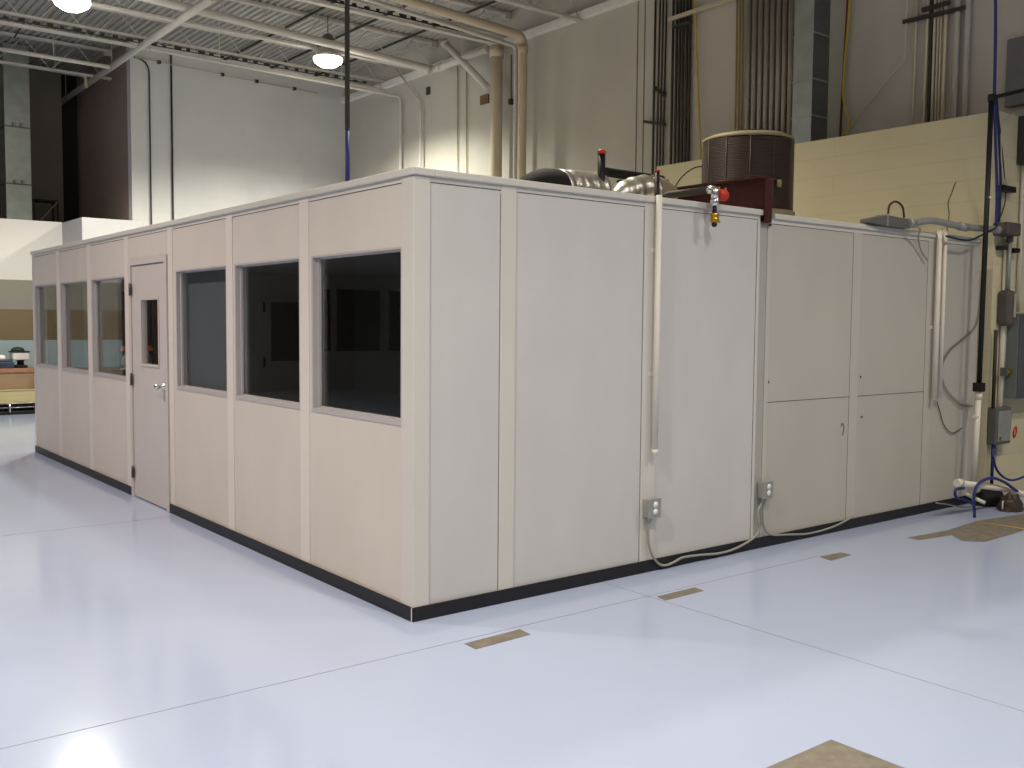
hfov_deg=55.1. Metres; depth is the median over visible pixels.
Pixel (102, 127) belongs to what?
wall
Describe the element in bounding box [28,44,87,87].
pipe
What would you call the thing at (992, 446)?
conduit
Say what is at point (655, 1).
conduit
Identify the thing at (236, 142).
wall
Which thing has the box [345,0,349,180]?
pole
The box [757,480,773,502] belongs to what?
outlet box
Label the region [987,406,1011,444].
switch
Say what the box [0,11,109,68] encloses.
pipe
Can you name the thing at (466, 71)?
conduit
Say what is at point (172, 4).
drain pipe
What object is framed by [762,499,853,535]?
power cable
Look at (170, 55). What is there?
conduit
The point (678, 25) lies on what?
channel
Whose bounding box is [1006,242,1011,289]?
conduit
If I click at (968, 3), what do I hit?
pipe
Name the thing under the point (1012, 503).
heap
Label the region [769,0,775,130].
pipe
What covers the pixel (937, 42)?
conduit
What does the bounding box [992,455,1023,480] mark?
hose
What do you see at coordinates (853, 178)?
wall
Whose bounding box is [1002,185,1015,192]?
wall bracket
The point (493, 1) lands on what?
bar
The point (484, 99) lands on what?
plate
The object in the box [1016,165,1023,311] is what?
conduit
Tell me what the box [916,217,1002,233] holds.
conduit
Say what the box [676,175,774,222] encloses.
steel beam
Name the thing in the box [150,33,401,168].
pipe
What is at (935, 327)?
conduit
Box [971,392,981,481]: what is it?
pvc pipe
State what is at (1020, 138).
enclosure
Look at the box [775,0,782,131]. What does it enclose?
pipe
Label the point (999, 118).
cable
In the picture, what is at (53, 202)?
railing
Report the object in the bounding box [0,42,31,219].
duct
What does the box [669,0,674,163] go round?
conduit
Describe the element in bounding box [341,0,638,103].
trim
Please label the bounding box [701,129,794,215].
air conditioner
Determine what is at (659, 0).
conduit
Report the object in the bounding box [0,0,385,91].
joist
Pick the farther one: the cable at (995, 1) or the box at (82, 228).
the box at (82, 228)
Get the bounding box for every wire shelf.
[0,405,34,408]
[0,409,34,412]
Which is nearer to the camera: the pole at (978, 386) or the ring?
the pole at (978, 386)
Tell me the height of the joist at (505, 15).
0.545 m
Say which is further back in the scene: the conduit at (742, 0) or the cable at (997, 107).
the conduit at (742, 0)
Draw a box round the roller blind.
[186,269,226,390]
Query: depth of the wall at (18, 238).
17.32 m
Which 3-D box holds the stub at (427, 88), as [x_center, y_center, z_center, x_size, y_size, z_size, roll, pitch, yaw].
[-1.528,-5.338,17.882,0.040,0.140,0.100,-2,5,-38]
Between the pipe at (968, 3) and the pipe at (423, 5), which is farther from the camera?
the pipe at (423, 5)
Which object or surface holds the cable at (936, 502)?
on the floor
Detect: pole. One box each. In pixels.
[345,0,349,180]
[972,88,1023,391]
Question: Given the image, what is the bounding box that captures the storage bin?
[0,388,34,403]
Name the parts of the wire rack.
frame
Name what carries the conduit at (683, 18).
attached to the wall at (590, 81)
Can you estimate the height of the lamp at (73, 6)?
0.840 m
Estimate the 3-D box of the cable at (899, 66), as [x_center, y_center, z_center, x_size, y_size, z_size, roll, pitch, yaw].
[4.015,-3.507,10.842,0.018,1.382,0.734,-2,5,-38]
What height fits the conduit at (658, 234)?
1.662 m
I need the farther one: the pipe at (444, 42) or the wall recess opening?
the wall recess opening
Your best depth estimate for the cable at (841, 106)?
11.18 m
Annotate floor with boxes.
[0,414,1023,767]
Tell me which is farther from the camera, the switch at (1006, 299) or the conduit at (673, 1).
the conduit at (673, 1)
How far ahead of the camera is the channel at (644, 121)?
13.44 m
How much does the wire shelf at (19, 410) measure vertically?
0.012 m
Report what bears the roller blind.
hanging from the modular office
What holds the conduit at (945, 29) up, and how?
attached to the wall at (590, 81)
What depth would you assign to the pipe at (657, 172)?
7.30 m
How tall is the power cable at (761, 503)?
0.328 m
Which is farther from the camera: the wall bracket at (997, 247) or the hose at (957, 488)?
the wall bracket at (997, 247)
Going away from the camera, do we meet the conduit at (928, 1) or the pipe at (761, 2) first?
the conduit at (928, 1)
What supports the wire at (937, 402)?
attached to the modular office
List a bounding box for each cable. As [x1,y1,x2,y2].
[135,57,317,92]
[647,502,762,566]
[675,166,701,186]
[694,0,701,158]
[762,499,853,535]
[839,0,847,136]
[842,0,850,135]
[844,0,907,133]
[936,502,971,507]
[945,227,996,240]
[993,0,998,225]
[996,99,1001,221]
[999,118,1005,215]
[1000,113,1016,184]
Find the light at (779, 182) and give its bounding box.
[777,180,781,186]
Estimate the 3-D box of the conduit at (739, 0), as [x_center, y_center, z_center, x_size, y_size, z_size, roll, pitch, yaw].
[2.855,-3.875,12.348,0.024,3.500,0.045,-2,5,-38]
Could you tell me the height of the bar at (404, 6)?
0.030 m
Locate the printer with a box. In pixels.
[8,347,29,367]
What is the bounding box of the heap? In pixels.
[996,492,1023,512]
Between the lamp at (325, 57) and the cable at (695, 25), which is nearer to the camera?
the cable at (695, 25)
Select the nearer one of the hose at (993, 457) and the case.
the hose at (993, 457)
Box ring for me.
[1013,426,1016,437]
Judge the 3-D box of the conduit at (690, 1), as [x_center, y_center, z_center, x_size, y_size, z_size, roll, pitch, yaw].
[2.346,-3.919,12.993,0.036,3.500,0.051,-2,5,-38]
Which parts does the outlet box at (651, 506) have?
plate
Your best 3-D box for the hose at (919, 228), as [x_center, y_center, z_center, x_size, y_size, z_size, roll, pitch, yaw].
[3.411,-1.176,8.201,0.045,0.272,0.363,3,4,37]
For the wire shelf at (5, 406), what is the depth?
16.87 m
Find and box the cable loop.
[887,200,904,217]
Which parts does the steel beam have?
plate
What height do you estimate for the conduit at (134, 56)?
6.361 m
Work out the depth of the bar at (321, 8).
16.42 m
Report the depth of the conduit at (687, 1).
13.02 m
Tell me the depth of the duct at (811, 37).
10.98 m
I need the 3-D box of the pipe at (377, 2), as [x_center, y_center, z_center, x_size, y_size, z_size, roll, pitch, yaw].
[-1.110,-2.648,14.816,2.996,6.680,0.064,-2,5,-38]
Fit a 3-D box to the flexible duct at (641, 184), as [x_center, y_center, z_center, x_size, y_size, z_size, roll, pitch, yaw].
[0.985,-1.442,7.369,0.633,0.273,0.236,-2,5,-38]
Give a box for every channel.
[643,120,665,125]
[667,0,733,21]
[672,20,692,28]
[902,5,965,23]
[921,0,950,11]
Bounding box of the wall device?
[508,55,513,104]
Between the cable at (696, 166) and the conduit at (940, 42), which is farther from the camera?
the conduit at (940, 42)
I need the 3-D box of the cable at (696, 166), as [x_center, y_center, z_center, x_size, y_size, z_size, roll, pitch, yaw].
[1.557,-1.816,8.687,0.392,0.274,0.012,-2,5,-38]
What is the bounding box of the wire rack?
[0,402,34,414]
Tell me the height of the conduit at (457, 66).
6.089 m
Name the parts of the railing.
post, post, post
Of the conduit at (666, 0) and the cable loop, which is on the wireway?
the cable loop
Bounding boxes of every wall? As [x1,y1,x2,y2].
[0,64,63,222]
[0,218,61,409]
[76,42,128,219]
[126,40,344,225]
[350,0,1023,187]
[657,111,1023,494]
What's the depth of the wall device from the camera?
15.94 m
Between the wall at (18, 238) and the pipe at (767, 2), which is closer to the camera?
the pipe at (767, 2)
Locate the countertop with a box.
[0,367,33,372]
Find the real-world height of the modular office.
2.440 m
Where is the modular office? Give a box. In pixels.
[30,166,982,621]
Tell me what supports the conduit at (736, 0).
attached to the wall at (590, 81)
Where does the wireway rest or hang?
on the modular office
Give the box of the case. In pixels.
[0,355,13,368]
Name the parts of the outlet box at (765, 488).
plate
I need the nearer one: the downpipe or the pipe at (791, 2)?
the pipe at (791, 2)
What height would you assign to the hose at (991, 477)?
0.480 m
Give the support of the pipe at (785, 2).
attached to the wall at (590, 81)
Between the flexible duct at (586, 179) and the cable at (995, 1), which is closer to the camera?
the flexible duct at (586, 179)
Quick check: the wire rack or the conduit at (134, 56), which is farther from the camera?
the conduit at (134, 56)
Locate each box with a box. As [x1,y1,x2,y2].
[62,217,143,244]
[643,498,660,521]
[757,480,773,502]
[993,222,1020,241]
[1005,36,1023,107]
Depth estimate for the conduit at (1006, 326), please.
9.23 m
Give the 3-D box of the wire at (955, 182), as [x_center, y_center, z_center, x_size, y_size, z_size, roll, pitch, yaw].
[4.168,-1.652,9.394,0.008,0.542,0.139,-2,5,-38]
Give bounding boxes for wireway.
[860,214,917,228]
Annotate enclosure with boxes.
[1016,115,1023,164]
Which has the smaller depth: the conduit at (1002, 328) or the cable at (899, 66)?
the conduit at (1002, 328)
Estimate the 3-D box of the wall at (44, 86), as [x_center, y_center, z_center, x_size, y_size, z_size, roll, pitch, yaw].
[-13.660,-2.846,16.511,11.440,6.660,0.200,-2,5,-38]
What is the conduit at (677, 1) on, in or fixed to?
attached to the wall at (590, 81)
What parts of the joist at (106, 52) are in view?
seat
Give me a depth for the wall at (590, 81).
14.00 m
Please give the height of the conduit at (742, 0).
3.500 m
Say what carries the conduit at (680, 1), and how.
attached to the wall at (590, 81)
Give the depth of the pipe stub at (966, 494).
8.56 m
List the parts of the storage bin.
lid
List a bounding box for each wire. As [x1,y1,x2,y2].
[937,402,961,432]
[947,182,955,227]
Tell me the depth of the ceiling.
17.00 m
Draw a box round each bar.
[223,0,339,59]
[270,5,406,68]
[314,0,497,76]
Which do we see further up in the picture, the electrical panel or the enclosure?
the enclosure
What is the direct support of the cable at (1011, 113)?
attached to the wall bracket at (1005, 188)
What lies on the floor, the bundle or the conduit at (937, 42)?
the bundle
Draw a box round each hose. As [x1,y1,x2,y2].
[914,225,927,260]
[953,487,971,503]
[972,476,1018,517]
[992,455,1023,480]
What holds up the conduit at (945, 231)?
attached to the modular office
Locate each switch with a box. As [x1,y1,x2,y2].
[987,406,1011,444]
[997,290,1016,325]
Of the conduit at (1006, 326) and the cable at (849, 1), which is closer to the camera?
the conduit at (1006, 326)
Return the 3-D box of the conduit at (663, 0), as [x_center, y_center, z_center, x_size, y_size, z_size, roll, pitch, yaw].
[2.035,-3.946,13.387,0.026,3.500,0.054,-2,5,-38]
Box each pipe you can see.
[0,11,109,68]
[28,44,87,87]
[62,0,215,104]
[139,0,489,73]
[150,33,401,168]
[363,0,517,178]
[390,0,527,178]
[395,68,421,166]
[440,38,490,91]
[597,149,605,180]
[605,167,668,182]
[654,169,659,194]
[744,0,751,128]
[750,0,757,128]
[757,0,763,128]
[763,0,769,129]
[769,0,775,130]
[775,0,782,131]
[781,0,788,132]
[787,0,794,134]
[951,0,960,117]
[953,479,1023,497]
[961,0,971,116]
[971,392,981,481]
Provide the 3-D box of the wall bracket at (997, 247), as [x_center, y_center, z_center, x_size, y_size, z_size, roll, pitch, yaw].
[4.532,-1.258,9.087,0.089,0.033,0.069,-2,5,-38]
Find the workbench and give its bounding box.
[0,367,34,388]
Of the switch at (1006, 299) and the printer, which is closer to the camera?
the switch at (1006, 299)
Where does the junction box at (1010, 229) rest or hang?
attached to the wall at (853, 178)
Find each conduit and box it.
[134,56,151,224]
[170,55,173,219]
[456,66,457,171]
[465,71,466,172]
[648,195,661,453]
[651,0,656,173]
[656,0,660,168]
[659,0,663,165]
[662,0,667,165]
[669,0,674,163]
[673,0,678,163]
[677,0,681,162]
[680,0,684,162]
[684,0,688,161]
[687,0,691,161]
[734,0,737,129]
[737,0,740,129]
[740,0,743,129]
[911,0,917,124]
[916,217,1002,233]
[922,0,929,122]
[926,0,933,121]
[930,0,936,121]
[930,228,942,399]
[934,0,939,120]
[937,0,942,120]
[937,229,947,397]
[940,0,948,119]
[990,445,994,483]
[991,330,997,407]
[995,239,1007,454]
[1003,326,1006,399]
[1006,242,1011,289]
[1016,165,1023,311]
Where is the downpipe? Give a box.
[490,44,503,176]
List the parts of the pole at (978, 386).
arm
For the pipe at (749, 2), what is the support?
attached to the wall at (590, 81)
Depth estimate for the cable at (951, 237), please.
8.57 m
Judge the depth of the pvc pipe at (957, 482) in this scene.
8.54 m
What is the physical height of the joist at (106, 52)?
0.545 m
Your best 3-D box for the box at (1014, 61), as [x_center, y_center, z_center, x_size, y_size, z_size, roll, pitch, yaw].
[5.030,-3.069,9.621,0.079,0.658,0.344,-2,5,-38]
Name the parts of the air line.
valve knob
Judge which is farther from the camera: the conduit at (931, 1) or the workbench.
the workbench
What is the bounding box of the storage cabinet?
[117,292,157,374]
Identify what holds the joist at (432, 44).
attached to the ceiling
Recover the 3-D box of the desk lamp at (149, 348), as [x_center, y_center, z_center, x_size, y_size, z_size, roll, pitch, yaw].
[-4.398,-0.327,11.872,0.124,0.275,0.124,-2,5,-38]
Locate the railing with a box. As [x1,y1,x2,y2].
[32,199,58,221]
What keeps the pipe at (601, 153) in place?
on the modular office
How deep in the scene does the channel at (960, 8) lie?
10.29 m
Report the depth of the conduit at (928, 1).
10.41 m
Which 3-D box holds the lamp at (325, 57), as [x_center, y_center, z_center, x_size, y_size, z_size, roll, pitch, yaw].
[-3.041,-5.656,16.222,0.500,0.840,0.500,-2,5,-38]
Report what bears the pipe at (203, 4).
hanging from the ceiling
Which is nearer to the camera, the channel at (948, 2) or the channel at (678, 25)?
the channel at (948, 2)
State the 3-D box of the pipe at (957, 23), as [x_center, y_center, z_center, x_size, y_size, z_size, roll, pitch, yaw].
[4.599,-3.724,10.137,0.057,3.500,0.059,-1,4,-16]
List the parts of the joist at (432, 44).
seat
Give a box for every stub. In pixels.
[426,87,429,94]
[965,493,985,503]
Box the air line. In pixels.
[662,185,728,226]
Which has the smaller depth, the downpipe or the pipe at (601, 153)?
the pipe at (601, 153)
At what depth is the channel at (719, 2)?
12.76 m
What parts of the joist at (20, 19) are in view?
seat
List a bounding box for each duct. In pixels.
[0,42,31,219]
[519,168,611,190]
[612,175,677,198]
[791,0,830,143]
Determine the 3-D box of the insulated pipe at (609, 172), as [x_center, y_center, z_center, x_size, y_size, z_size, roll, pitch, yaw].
[0.973,-1.417,7.616,0.679,0.454,0.070,-2,5,-38]
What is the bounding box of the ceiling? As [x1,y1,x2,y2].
[0,0,539,77]
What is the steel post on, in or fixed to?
on the floor
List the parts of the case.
lid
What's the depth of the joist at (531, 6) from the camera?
14.11 m
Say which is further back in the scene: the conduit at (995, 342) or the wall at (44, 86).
the wall at (44, 86)
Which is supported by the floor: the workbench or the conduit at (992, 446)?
the workbench
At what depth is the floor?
4.77 m
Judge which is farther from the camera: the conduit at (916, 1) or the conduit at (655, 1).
the conduit at (655, 1)
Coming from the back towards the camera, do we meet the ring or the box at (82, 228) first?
the box at (82, 228)
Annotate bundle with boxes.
[975,489,1002,506]
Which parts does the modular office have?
corner post, wall panel, wall panel, wall panel, wall panel, wall panel, glass pane, baseboard, wall panel, wall panel, wall panel, wall panel, door frame, door, door knob, wall panel, wall panel, wall panel, wall panel, wall panel, wall panel, wall panel, door frame, dark pane, baseboard, wall panel, roof panel, dark pane, wall panel, wall panel, dark pane, corner post, wall panel, wall panel, baseboard, wall panel, wall panel, wall panel, wall panel, wall panel, wall panel, corner post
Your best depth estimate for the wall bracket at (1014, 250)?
9.20 m
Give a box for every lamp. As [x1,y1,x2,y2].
[53,0,91,12]
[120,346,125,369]
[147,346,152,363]
[313,16,342,68]
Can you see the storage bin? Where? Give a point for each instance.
(6, 395)
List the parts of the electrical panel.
latch plate, door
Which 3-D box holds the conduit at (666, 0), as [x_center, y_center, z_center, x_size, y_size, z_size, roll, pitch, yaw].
[2.071,-3.943,13.342,0.026,3.500,0.059,-2,5,-38]
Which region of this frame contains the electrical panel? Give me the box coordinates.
[1000,313,1023,398]
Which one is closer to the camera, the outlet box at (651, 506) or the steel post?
the outlet box at (651, 506)
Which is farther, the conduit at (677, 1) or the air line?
the conduit at (677, 1)
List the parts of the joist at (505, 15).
seat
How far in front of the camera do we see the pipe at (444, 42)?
16.35 m
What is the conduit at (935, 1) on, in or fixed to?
attached to the wall at (590, 81)
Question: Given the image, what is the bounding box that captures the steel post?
[753,222,771,537]
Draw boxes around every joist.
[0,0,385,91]
[0,31,111,79]
[91,0,437,73]
[296,0,510,47]
[495,0,583,22]
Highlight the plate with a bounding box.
[480,94,488,104]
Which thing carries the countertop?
on the workbench
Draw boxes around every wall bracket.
[996,246,1007,249]
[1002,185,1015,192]
[1012,248,1019,252]
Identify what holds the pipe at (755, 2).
attached to the wall at (590, 81)
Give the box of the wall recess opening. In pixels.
[61,75,78,221]

